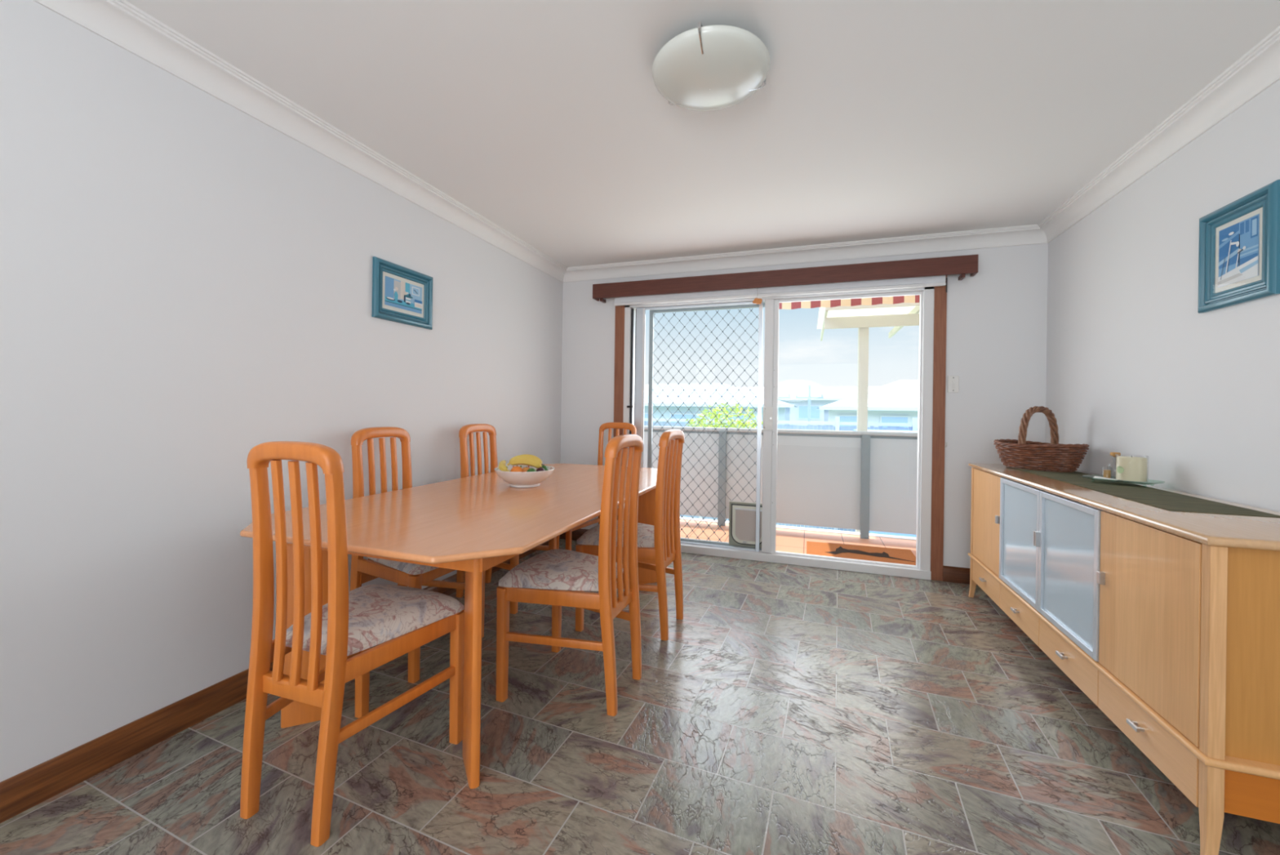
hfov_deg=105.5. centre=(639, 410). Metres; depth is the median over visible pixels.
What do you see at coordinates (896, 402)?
house
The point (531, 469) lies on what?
lime
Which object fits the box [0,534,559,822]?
baseboard
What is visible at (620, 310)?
trim
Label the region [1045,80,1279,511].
wall
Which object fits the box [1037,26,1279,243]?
trim
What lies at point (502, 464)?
banana
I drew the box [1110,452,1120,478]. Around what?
bottle
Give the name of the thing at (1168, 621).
sideboard
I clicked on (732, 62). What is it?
ceiling light
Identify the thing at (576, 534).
baseboard
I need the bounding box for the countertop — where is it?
[968,462,1279,551]
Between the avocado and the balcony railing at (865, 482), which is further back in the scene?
the balcony railing at (865, 482)
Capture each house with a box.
[634,383,797,429]
[737,386,879,429]
[816,379,918,430]
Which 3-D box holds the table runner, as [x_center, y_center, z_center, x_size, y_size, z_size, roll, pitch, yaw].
[2.093,0.332,2.217,0.284,0.002,1.425,1,0,19]
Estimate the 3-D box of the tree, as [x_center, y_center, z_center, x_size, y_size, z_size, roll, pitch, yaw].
[1.704,1.969,10.106,1.975,4.426,2.038,1,0,41]
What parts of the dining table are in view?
leg, leg, leg, leg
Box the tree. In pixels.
[684,399,762,520]
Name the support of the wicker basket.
on the table runner
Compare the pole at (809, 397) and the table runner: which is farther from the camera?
the pole at (809, 397)
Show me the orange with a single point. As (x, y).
(516, 468)
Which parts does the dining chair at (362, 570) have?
leg, rail, crest rail, rail, seat, leg, leg, rail, leg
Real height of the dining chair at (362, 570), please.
1.058 m
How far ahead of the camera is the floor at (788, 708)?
1.63 m
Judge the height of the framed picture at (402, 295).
0.306 m
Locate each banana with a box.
[498,459,509,471]
[506,454,542,468]
[523,453,542,465]
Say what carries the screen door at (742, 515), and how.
attached to the door at (634, 314)
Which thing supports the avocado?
in the fruit bowl
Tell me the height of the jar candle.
0.118 m
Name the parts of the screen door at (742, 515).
flap frame, flap door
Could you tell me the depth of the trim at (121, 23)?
1.94 m
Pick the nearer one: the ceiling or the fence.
the ceiling
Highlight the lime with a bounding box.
[526,467,536,471]
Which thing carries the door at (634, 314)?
in the wall at (997, 323)
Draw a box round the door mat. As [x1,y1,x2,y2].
[806,541,915,564]
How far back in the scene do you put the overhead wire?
21.09 m
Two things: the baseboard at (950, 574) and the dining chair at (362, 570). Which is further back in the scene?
the baseboard at (950, 574)
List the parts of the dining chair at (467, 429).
leg, crest rail, leg, leg, leg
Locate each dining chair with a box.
[240,440,464,846]
[349,426,484,683]
[456,423,556,613]
[496,434,643,715]
[565,422,636,568]
[575,429,684,639]
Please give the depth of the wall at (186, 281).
1.70 m
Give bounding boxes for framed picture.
[371,256,433,329]
[1197,179,1279,313]
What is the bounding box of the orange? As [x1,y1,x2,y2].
[510,465,523,471]
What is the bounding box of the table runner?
[1011,466,1279,517]
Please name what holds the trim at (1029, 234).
attached to the wall at (997, 323)
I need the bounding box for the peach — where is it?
[522,466,529,471]
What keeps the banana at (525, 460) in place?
on the plum
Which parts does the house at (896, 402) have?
pane, pane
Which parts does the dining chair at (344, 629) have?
leg, rail, rail, crest rail, leg, leg, seat, rail, leg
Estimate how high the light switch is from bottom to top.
0.116 m
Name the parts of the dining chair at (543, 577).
leg, rail, leg, seat, leg, rail, crest rail, leg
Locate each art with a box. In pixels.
[384,275,422,314]
[1217,213,1259,287]
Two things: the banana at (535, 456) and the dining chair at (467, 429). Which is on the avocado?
the banana at (535, 456)
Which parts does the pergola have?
post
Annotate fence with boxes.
[644,413,917,531]
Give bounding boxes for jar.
[1103,466,1112,478]
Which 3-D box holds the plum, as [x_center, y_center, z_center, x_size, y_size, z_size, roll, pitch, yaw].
[-0.527,0.324,2.580,0.050,0.054,0.050,1,0,19]
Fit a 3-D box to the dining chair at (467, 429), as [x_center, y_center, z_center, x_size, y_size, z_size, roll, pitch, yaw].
[-0.835,0.617,3.038,0.503,1.058,0.465,1,0,20]
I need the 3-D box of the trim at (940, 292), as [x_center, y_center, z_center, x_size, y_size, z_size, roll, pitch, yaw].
[2.088,0.121,3.408,0.077,2.130,0.018,1,0,19]
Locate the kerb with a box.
[680,516,915,540]
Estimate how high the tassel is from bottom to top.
0.124 m
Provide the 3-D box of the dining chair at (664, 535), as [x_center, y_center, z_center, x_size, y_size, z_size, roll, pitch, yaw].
[-0.036,0.628,2.681,0.503,1.058,0.465,1,0,21]
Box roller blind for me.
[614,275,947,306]
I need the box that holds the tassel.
[751,297,762,304]
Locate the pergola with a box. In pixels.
[817,302,919,532]
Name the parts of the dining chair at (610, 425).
leg, leg, crest rail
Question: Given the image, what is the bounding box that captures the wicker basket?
[993,405,1088,471]
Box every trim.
[32,0,567,282]
[563,224,1047,282]
[613,305,624,519]
[930,275,946,580]
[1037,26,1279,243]
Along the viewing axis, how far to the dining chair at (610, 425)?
3.97 m
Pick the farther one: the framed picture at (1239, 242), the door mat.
the door mat
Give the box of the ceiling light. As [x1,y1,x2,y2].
[652,21,770,111]
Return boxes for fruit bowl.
[494,464,555,487]
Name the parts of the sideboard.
leg, corner post, handle, drawer, door panel, handle, handle, drawer, frosted pane, aluminium frame, handle, handle, handle, frosted pane, drawer, aluminium frame, handle, belt moulding, handle, drawer, door panel, leg, corner post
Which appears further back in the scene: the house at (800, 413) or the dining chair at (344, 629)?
the house at (800, 413)
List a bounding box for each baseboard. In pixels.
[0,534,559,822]
[560,528,589,540]
[942,564,977,584]
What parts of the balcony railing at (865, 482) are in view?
sheet panel, post, under rail, handrail, sheet panel, post, sheet panel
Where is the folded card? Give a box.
[1093,475,1118,479]
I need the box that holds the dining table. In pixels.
[240,462,657,788]
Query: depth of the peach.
2.57 m
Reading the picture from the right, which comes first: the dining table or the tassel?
the tassel
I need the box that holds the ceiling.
[124,0,1279,266]
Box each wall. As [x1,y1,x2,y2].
[0,0,563,782]
[560,243,1048,568]
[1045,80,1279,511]
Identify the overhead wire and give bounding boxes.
[644,392,857,394]
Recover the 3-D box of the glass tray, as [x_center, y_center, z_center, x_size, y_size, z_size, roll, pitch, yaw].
[2.170,0.319,2.193,0.164,0.024,0.260,1,0,-31]
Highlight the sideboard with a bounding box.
[968,462,1279,854]
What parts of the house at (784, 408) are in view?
pane, pane, pane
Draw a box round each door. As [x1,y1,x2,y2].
[622,286,934,579]
[647,302,764,550]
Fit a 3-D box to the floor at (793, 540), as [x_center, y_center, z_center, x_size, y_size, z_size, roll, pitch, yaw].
[1.224,1.244,4.366,5.500,0.100,1.240,1,0,19]
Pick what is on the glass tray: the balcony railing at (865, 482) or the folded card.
the folded card
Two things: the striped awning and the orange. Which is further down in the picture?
the orange
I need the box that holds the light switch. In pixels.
[947,375,959,392]
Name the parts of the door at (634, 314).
panel frame, handle plate, panel frame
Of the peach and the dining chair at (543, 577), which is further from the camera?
the peach
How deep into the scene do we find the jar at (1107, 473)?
2.25 m
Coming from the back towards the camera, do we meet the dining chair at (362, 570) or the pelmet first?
the pelmet
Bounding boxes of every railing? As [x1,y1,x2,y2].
[643,425,917,538]
[853,429,917,537]
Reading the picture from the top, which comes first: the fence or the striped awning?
the striped awning
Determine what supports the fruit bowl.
on the dining table
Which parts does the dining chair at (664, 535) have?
leg, seat, rail, leg, rail, crest rail, leg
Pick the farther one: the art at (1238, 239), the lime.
the lime
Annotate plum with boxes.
[536,466,544,471]
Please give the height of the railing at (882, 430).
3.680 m
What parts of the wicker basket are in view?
hoop handle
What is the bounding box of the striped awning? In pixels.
[778,294,919,309]
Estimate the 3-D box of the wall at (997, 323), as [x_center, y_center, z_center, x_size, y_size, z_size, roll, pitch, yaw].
[1.007,-0.029,3.865,3.583,2.400,0.140,1,0,19]
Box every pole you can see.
[777,385,790,424]
[795,385,823,425]
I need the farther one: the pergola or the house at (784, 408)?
the house at (784, 408)
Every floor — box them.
[0,538,1279,854]
[680,519,915,555]
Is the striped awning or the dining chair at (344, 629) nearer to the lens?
the dining chair at (344, 629)
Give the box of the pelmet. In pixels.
[592,254,977,302]
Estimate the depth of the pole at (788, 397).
20.63 m
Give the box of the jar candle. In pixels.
[1114,455,1147,483]
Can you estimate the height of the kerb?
0.128 m
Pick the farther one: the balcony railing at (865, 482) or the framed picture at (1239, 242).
the balcony railing at (865, 482)
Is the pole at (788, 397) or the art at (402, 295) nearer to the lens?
the art at (402, 295)
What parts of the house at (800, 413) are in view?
pane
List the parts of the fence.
post, post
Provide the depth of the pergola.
5.36 m
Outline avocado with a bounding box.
[541,464,548,470]
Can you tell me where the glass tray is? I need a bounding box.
[1081,475,1164,484]

